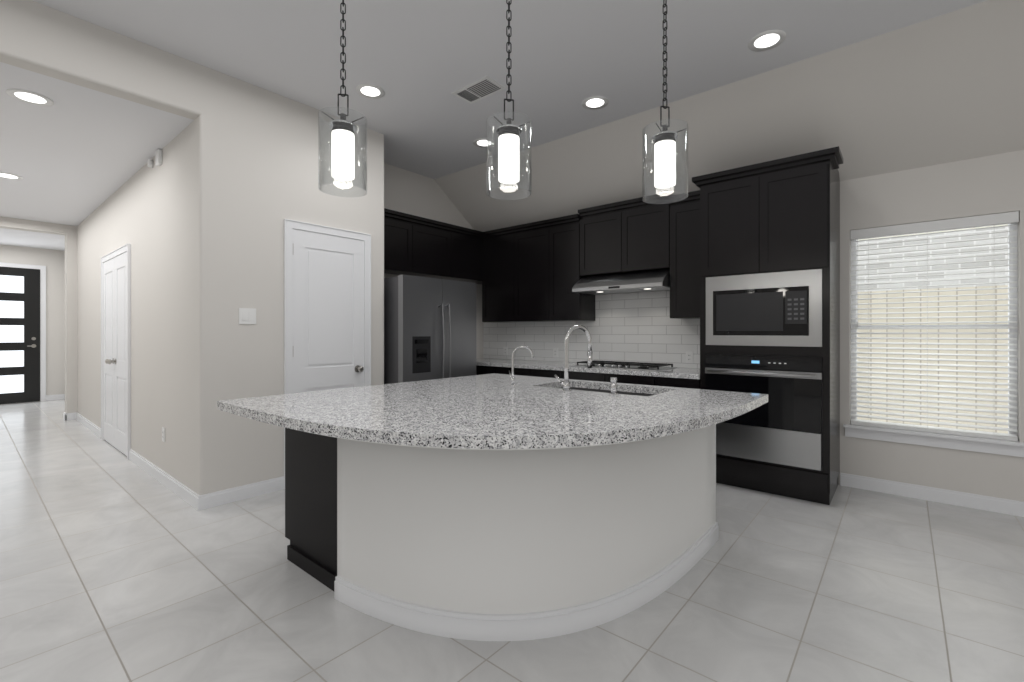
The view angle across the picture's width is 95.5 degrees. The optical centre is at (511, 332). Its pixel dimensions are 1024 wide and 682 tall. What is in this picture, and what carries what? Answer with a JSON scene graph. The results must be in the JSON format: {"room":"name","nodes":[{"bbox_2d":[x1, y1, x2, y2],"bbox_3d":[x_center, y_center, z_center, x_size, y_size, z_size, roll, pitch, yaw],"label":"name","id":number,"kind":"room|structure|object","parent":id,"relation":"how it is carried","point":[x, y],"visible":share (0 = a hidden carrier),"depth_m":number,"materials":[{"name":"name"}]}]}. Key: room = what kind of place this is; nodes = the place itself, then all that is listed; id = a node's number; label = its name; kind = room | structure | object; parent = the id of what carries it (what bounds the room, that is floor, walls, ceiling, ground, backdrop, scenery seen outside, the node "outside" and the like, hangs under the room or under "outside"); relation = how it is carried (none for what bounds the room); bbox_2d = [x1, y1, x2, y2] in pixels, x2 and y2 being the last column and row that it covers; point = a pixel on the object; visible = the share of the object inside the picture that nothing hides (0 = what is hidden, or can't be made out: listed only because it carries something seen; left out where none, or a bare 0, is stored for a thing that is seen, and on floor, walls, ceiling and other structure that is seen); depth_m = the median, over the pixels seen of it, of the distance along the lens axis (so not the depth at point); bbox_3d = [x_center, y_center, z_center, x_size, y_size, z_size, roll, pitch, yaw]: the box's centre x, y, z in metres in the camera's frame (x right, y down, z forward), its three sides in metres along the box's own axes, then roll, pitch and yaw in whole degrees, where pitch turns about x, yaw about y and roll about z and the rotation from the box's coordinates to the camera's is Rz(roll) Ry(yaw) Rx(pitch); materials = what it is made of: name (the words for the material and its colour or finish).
{"room":"kitchen","nodes":[
{"label":"kitchen","id":0,"kind":"room"},
{"bbox_2d":[0,245,64,403],"bbox_3d":[-9.064,-0.265,7.827,0.150,3.000,2.700,0,0,40],"label":"wall","id":1,"kind":"structure","parent":0,"point":[53,261],"depth_m":8.50,"materials":[{"name":"white paint"}]},
{"bbox_2d":[0,262,45,403],"bbox_3d":[-8.777,0.012,7.997,0.069,2.446,1.082,0,0,40],"label":"front door","id":2,"kind":"structure","parent":1,"relation":"in","point":[22,334],"depth_m":8.19,"materials":[{"name":"black wood"}]},
{"bbox_2d":[46,394,64,400],"bbox_3d":[-8.340,1.185,8.558,0.014,0.100,0.350,0,0,40],"label":"baseboard","id":3,"kind":"structure","parent":1,"relation":"attached to","point":[59,396],"depth_m":8.52,"materials":[{"name":"white wood"}]},
{"bbox_2d":[0,216,76,412],"bbox_3d":[-6.644,-0.265,6.254,0.180,3.000,1.990,0,0,40],"label":"wall","id":4,"kind":"structure","parent":0,"point":[71,321],"depth_m":6.58,"materials":[{"name":"white paint"}]},
{"bbox_2d":[0,62,193,250],"bbox_3d":[-5.782,-1.570,5.496,8.174,0.100,2.040,0,0,40],"label":"ceiling","id":5,"kind":"structure","parent":0,"point":[75,155],"depth_m":3.81,"materials":[{"name":"white paint"}]},
{"bbox_2d":[0,172,22,179],"bbox_3d":[-4.882,-1.517,4.496,0.216,0.005,0.216,0,0,40],"label":"recessed light","id":6,"kind":"object","parent":5,"relation":"in","point":[9,176],"visible":0.96,"depth_m":4.51,"materials":[{"name":"white plastic"}]},
{"bbox_2d":[6,89,53,105],"bbox_3d":[-3.107,-1.517,3.002,0.216,0.005,0.216,0,0,40],"label":"recessed light","id":7,"kind":"object","parent":5,"relation":"in","point":[30,97],"visible":1,"depth_m":3.00,"materials":[{"name":"white plastic"}]},
{"bbox_2d":[77,144,167,473],"bbox_3d":[-4.508,-0.265,5.305,4.670,3.000,0.150,0,0,40],"label":"wall","id":8,"kind":"structure","parent":0,"point":[133,210],"depth_m":4.36,"materials":[{"name":"white paint"}]},
{"bbox_2d":[70,412,100,437],"bbox_3d":[-5.491,1.185,6.008,1.900,0.100,0.040,0,0,40],"label":"baseboard","id":9,"kind":"structure","parent":8,"relation":"attached to","point":[91,426],"depth_m":6.06,"materials":[{"name":"white wood"}]},
{"bbox_2d":[101,244,130,458],"bbox_3d":[-4.269,0.182,4.952,1.333,2.106,0.080,0,0,40],"label":"door","id":10,"kind":"structure","parent":8,"relation":"in","point":[116,348],"depth_m":4.91,"materials":[{"name":"white wood"}]},
{"bbox_2d":[147,159,153,167],"bbox_3d":[-3.132,-1.465,4.028,0.066,0.065,0.029,0,0,40],"label":"detector","id":11,"kind":"object","parent":8,"relation":"attached to","point":[150,163],"visible":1,"depth_m":4.01,"materials":[{"name":"white plastic"}]},
{"bbox_2d":[155,149,161,165],"bbox_3d":[-2.936,-1.455,3.865,0.090,0.120,0.027,0,0,40],"label":"door chime","id":12,"kind":"object","parent":8,"relation":"attached to","point":[158,157],"visible":1,"depth_m":3.84,"materials":[{"name":"white plastic"}]},
{"bbox_2d":[162,427,164,441],"bbox_3d":[-2.859,0.835,3.813,0.070,0.115,0.008,0,0,40],"label":"outlet","id":13,"kind":"object","parent":8,"relation":"attached to","point":[163,434],"visible":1,"depth_m":3.80,"materials":[{"name":"white plastic"}]},
{"bbox_2d":[129,449,201,510],"bbox_3d":[-2.955,1.185,3.890,2.049,0.100,0.014,0,0,40],"label":"baseboard","id":14,"kind":"structure","parent":8,"relation":"attached to","point":[195,500],"depth_m":3.68,"materials":[{"name":"white wood"}]},
{"bbox_2d":[168,121,193,490],"bbox_3d":[-2.032,-0.369,4.112,0.654,3.208,1.514,0,0,40],"label":"wall","id":15,"kind":"structure","parent":0,"point":[181,307],"depth_m":3.52,"materials":[{"name":"white paint"}]},
{"bbox_2d":[0,0,383,494],"bbox_3d":[-2.242,-0.369,3.263,0.120,3.208,3.084,0,0,40],"label":"wall","id":16,"kind":"structure","parent":0,"point":[256,154],"depth_m":3.41,"materials":[{"name":"white paint"}]},
{"bbox_2d":[202,476,284,509],"bbox_3d":[-1.979,1.185,3.469,0.014,0.100,0.558,0,0,40],"label":"baseboard","id":17,"kind":"structure","parent":16,"relation":"attached to","point":[209,500],"depth_m":3.44,"materials":[{"name":"white wood"}]},
{"bbox_2d":[239,308,255,323],"bbox_3d":[-1.976,-0.124,3.477,0.008,0.118,0.118,0,0,40],"label":"light switch","id":18,"kind":"object","parent":16,"relation":"attached to","point":[247,315],"visible":1,"depth_m":3.48,"materials":[{"name":"white plastic"}]},
{"bbox_2d":[284,219,370,478],"bbox_3d":[-1.528,0.168,3.954,0.080,2.134,0.775,0,0,40],"label":"pantry door","id":19,"kind":"structure","parent":16,"relation":"in","point":[327,308],"depth_m":3.94,"materials":[{"name":"white wood"}]},
{"bbox_2d":[384,163,483,358],"bbox_3d":[-1.041,-0.369,5.680,0.150,3.208,2.161,0,0,40],"label":"wall","id":20,"kind":"structure","parent":0,"point":[411,193],"depth_m":5.55,"materials":[{"name":"white paint"}]},
{"bbox_2d":[384,210,419,274],"bbox_3d":[-1.356,-0.943,4.946,0.311,0.575,0.620,0,0,40],"label":"upper cabinet","id":21,"kind":"object","parent":20,"relation":"attached to","point":[401,232],"depth_m":4.94,"materials":[{"name":"black wood"}]},
{"bbox_2d":[404,218,455,278],"bbox_3d":[-1.015,-0.943,5.351,0.311,0.575,0.680,0,0,40],"label":"upper cabinet","id":22,"kind":"object","parent":20,"relation":"attached to","point":[437,242],"depth_m":5.32,"materials":[{"name":"black wood"}]},
{"bbox_2d":[444,230,483,281],"bbox_3d":[-0.675,-0.943,5.754,0.311,0.575,0.614,0,0,40],"label":"upper cabinet","id":23,"kind":"object","parent":20,"relation":"attached to","point":[469,244],"depth_m":5.71,"materials":[{"name":"black wood"}]},
{"bbox_2d":[33,0,986,178],"bbox_3d":[-0.238,-1.933,0.711,7.780,0.120,6.680,0,0,40],"label":"ceiling","id":24,"kind":"structure","parent":0,"point":[418,62],"depth_m":3.06,"materials":[{"name":"white paint"}]},
{"bbox_2d":[318,0,366,196],"bbox_3d":[-0.625,-1.199,1.719,0.170,1.347,0.170,0,0,40],"label":"pendant light","id":25,"kind":"object","parent":24,"relation":"hanging from","point":[343,146],"visible":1,"depth_m":1.69,"materials":[{"name":"clear glass"}]},
{"bbox_2d":[356,84,384,98],"bbox_3d":[-1.097,-1.870,3.603,0.216,0.005,0.216,0,0,40],"label":"recessed light","id":26,"kind":"object","parent":24,"relation":"in","point":[371,91],"visible":1,"depth_m":3.60,"materials":[{"name":"white plastic"}]},
{"bbox_2d":[451,76,505,103],"bbox_3d":[-0.258,-1.868,3.590,0.380,0.008,0.220,0,0,40],"label":"ceiling vent","id":27,"kind":"object","parent":24,"relation":"in","point":[478,89],"visible":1,"depth_m":3.58,"materials":[{"name":"white plastic"}]},
{"bbox_2d":[473,138,494,147],"bbox_3d":[-0.273,-1.870,4.583,0.216,0.005,0.216,0,0,40],"label":"recessed light","id":28,"kind":"object","parent":24,"relation":"in","point":[480,142],"visible":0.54,"depth_m":4.57,"materials":[{"name":"white plastic"}]},
{"bbox_2d":[486,0,530,199],"bbox_3d":[-0.012,-1.199,1.756,0.170,1.347,0.170,0,0,40],"label":"pendant light","id":29,"kind":"object","parent":24,"relation":"hanging from","point":[508,149],"visible":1,"depth_m":1.73,"materials":[{"name":"clear glass"}]},
{"bbox_2d":[582,96,608,109],"bbox_3d":[0.676,-1.870,3.784,0.216,0.005,0.216,0,0,40],"label":"recessed light","id":30,"kind":"object","parent":24,"relation":"in","point":[595,102],"visible":1,"depth_m":3.77,"materials":[{"name":"white plastic"}]},
{"bbox_2d":[642,0,687,203],"bbox_3d":[0.596,-1.199,1.812,0.170,1.347,0.170,0,0,40],"label":"pendant light","id":31,"kind":"object","parent":24,"relation":"hanging from","point":[664,154],"visible":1,"depth_m":1.78,"materials":[{"name":"clear glass"}]},
{"bbox_2d":[748,30,785,50],"bbox_3d":[1.632,-1.870,2.979,0.216,0.005,0.216,0,0,40],"label":"recessed light","id":32,"kind":"object","parent":24,"relation":"in","point":[766,40],"visible":1,"depth_m":2.97,"materials":[{"name":"white plastic"}]},
{"bbox_2d":[0,399,1023,681],"bbox_3d":[-2.842,1.285,3.572,15.450,0.100,7.705,0,0,40],"label":"floor","id":33,"kind":"structure","parent":0,"point":[116,565],"depth_m":2.15,"materials":[{"name":"tile"}]},
{"bbox_2d":[384,275,475,383],"bbox_3d":[-0.982,0.347,4.918,0.904,1.775,0.970,0,0,40],"label":"refrigerator","id":34,"kind":"object","parent":33,"relation":"on","point":[429,328],"visible":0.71,"depth_m":4.54,"materials":[{"name":"grey metal"}]},
{"bbox_2d":[231,413,718,640],"bbox_3d":[-0.025,0.811,2.517,2.020,0.847,2.022,0,0,40],"label":"kitchen island","id":35,"kind":"object","parent":33,"relation":"on","point":[491,507],"depth_m":1.99,"materials":[{"name":"paint"}]},
{"bbox_2d":[217,373,767,512],"bbox_3d":[-0.028,0.367,2.482,2.080,0.043,2.080,0,0,40],"label":"island countertop","id":36,"kind":"structure","parent":35,"relation":"on","point":[533,442],"depth_m":1.96,"materials":[{"name":"grey stone"}]},
{"bbox_2d":[509,345,533,385],"bbox_3d":[0.037,0.213,3.039,0.169,0.263,0.128,0,0,40],"label":"filter faucet","id":37,"kind":"object","parent":36,"relation":"on","point":[512,377],"visible":1,"depth_m":3.00,"materials":[{"name":"silver metal"}]},
{"bbox_2d":[554,325,591,392],"bbox_3d":[0.358,0.148,2.785,0.163,0.393,0.229,0,0,40],"label":"faucet","id":38,"kind":"object","parent":36,"relation":"on","point":[565,383],"visible":1,"depth_m":2.70,"materials":[{"name":"silver metal"}]},
{"bbox_2d":[553,385,648,396],"bbox_3d":[0.564,0.488,2.937,0.824,0.223,0.444,0,0,40],"label":"sink","id":39,"kind":"object","parent":36,"relation":"in","point":[642,391],"depth_m":3.08,"materials":[{"name":"silver metal"}]},
{"bbox_2d":[609,377,617,394],"bbox_3d":[0.566,0.297,2.589,0.048,0.094,0.048,0,0,40],"label":"soap dispenser","id":40,"kind":"object","parent":36,"relation":"on","point":[613,380],"visible":1,"depth_m":2.57,"materials":[{"name":"silver metal"}]},
{"bbox_2d":[476,365,699,388],"bbox_3d":[0.581,0.810,5.088,3.090,0.849,0.672,0,0,40],"label":"base cabinet","id":41,"kind":"object","parent":33,"relation":"on","point":[653,381],"visible":0.04,"depth_m":4.45,"materials":[{"name":"black wood"}]},
{"bbox_2d":[476,358,699,378],"bbox_3d":[0.579,0.365,5.086,3.090,0.040,0.677,0,0,40],"label":"countertop","id":42,"kind":"structure","parent":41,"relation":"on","point":[686,373],"depth_m":4.57,"materials":[{"name":"stone"}]},
{"bbox_2d":[571,360,675,370],"bbox_3d":[1.097,0.323,4.652,0.915,0.042,0.470,0,0,40],"label":"gas cooktop","id":43,"kind":"object","parent":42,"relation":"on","point":[629,365],"visible":0.94,"depth_m":4.53,"materials":[{"name":"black metal"}]},
{"bbox_2d":[692,146,842,504],"bbox_3d":[2.096,-0.025,3.793,1.000,2.520,0.701,0,0,40],"label":"tall cabinet","id":44,"kind":"object","parent":33,"relation":"on","point":[779,215],"visible":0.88,"depth_m":3.49,"materials":[{"name":"black wood"}]},
{"bbox_2d":[705,354,821,470],"bbox_3d":[1.875,0.578,3.531,0.796,0.810,0.094,0,0,40],"label":"wall oven","id":45,"kind":"object","parent":44,"relation":"in","point":[782,425],"visible":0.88,"depth_m":3.47,"materials":[{"name":"black glass"}]},
{"bbox_2d":[706,269,821,346],"bbox_3d":[1.894,-0.176,3.554,0.796,0.552,0.035,0,0,40],"label":"built-in microwave","id":46,"kind":"object","parent":44,"relation":"in","point":[775,309],"visible":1,"depth_m":3.51,"materials":[{"name":"silver glass"}]},
{"bbox_2d":[434,0,1023,231],"bbox_3d":[2.201,-1.604,3.608,7.780,0.778,0.895,0,0,40],"label":"ceiling","id":47,"kind":"structure","parent":0,"point":[946,88],"depth_m":3.42,"materials":[{"name":"white paint"}]},
{"bbox_2d":[484,150,1023,501],"bbox_3d":[2.525,-0.115,3.992,7.780,2.700,0.150,0,0,40],"label":"wall","id":48,"kind":"structure","parent":0,"point":[987,185],"depth_m":3.42,"materials":[{"name":"white paint"}]},
{"bbox_2d":[480,230,515,321],"bbox_3d":[-0.046,-0.682,5.832,0.588,1.095,0.341,0,0,40],"label":"upper cabinet","id":49,"kind":"object","parent":48,"relation":"attached to","point":[499,284],"depth_m":5.71,"materials":[{"name":"black wood"}]},
{"bbox_2d":[516,222,551,321],"bbox_3d":[0.329,-0.682,5.516,0.633,1.095,0.341,0,0,40],"label":"upper cabinet","id":50,"kind":"object","parent":48,"relation":"attached to","point":[537,271],"depth_m":5.36,"materials":[{"name":"black wood"}]},
{"bbox_2d":[552,214,594,321],"bbox_3d":[0.678,-0.682,5.222,0.519,1.095,0.341,0,0,40],"label":"upper cabinet","id":51,"kind":"object","parent":48,"relation":"attached to","point":[567,233],"depth_m":5.08,"materials":[{"name":"black wood"}]},
{"bbox_2d":[483,291,699,367],"bbox_3d":[0.795,-0.040,5.342,3.090,0.767,0.010,0,0,40],"label":"tile backsplash","id":52,"kind":"structure","parent":48,"relation":"attached to","point":[643,327],"depth_m":5.05,"materials":[{"name":"white tile"}]},
{"bbox_2d":[686,351,692,362],"bbox_3d":[1.732,0.240,4.541,0.070,0.115,0.008,0,0,40],"label":"outlet","id":53,"kind":"object","parent":52,"relation":"attached to","point":[689,356],"visible":1,"depth_m":4.54,"materials":[{"name":"white plastic"}]},
{"bbox_2d":[580,202,627,275],"bbox_3d":[1.040,-0.940,4.918,0.547,0.660,0.341,0,0,40],"label":"upper cabinet","id":54,"kind":"object","parent":48,"relation":"attached to","point":[606,228],"depth_m":4.76,"materials":[{"name":"black wood"}]},
{"bbox_2d":[572,269,669,294],"bbox_3d":[1.154,-0.516,4.721,0.966,0.182,0.494,0,0,40],"label":"range hood","id":55,"kind":"object","parent":48,"relation":"attached to","point":[641,281],"visible":0.98,"depth_m":4.57,"materials":[{"name":"silver metal"}]},
{"bbox_2d":[628,194,671,271],"bbox_3d":[1.366,-0.940,4.643,0.547,0.660,0.341,0,0,40],"label":"upper cabinet","id":56,"kind":"object","parent":48,"relation":"attached to","point":[649,225],"depth_m":4.46,"materials":[{"name":"black wood"}]},
{"bbox_2d":[670,194,699,318],"bbox_3d":[1.699,-0.682,4.362,0.443,1.095,0.341,0,0,40],"label":"upper cabinet","id":57,"kind":"object","parent":48,"relation":"attached to","point":[685,272],"depth_m":4.24,"materials":[{"name":"black wood"}]},
{"bbox_2d":[840,473,1023,516],"bbox_3d":[3.993,1.185,2.648,3.482,0.100,0.014,0,0,40],"label":"baseboard","id":58,"kind":"structure","parent":48,"relation":"attached to","point":[982,502],"depth_m":3.39,"materials":[{"name":"white wood"}]},
{"bbox_2d":[843,223,1023,456],"bbox_3d":[3.095,0.005,3.466,1.010,1.658,0.170,0,0,40],"label":"kitchen window","id":59,"kind":"structure","parent":48,"relation":"in","point":[985,445],"depth_m":3.40,"materials":[{"name":"white"}]},
{"bbox_2d":[850,211,1018,440],"bbox_3d":[3.087,-0.043,3.457,0.922,1.557,0.068,0,0,40],"label":"window blinds","id":60,"kind":"object","parent":59,"relation":"attached to","point":[955,224],"visible":1,"depth_m":3.42,"materials":[{"name":"white plastic"}]},
{"label":"outside","id":61,"kind":"structure","parent":0,"visible":0},
{"bbox_2d":[857,224,1007,433],"bbox_3d":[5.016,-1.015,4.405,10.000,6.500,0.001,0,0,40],"label":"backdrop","id":62,"kind":"structure","parent":61,"point":[972,237],"depth_m":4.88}
]}

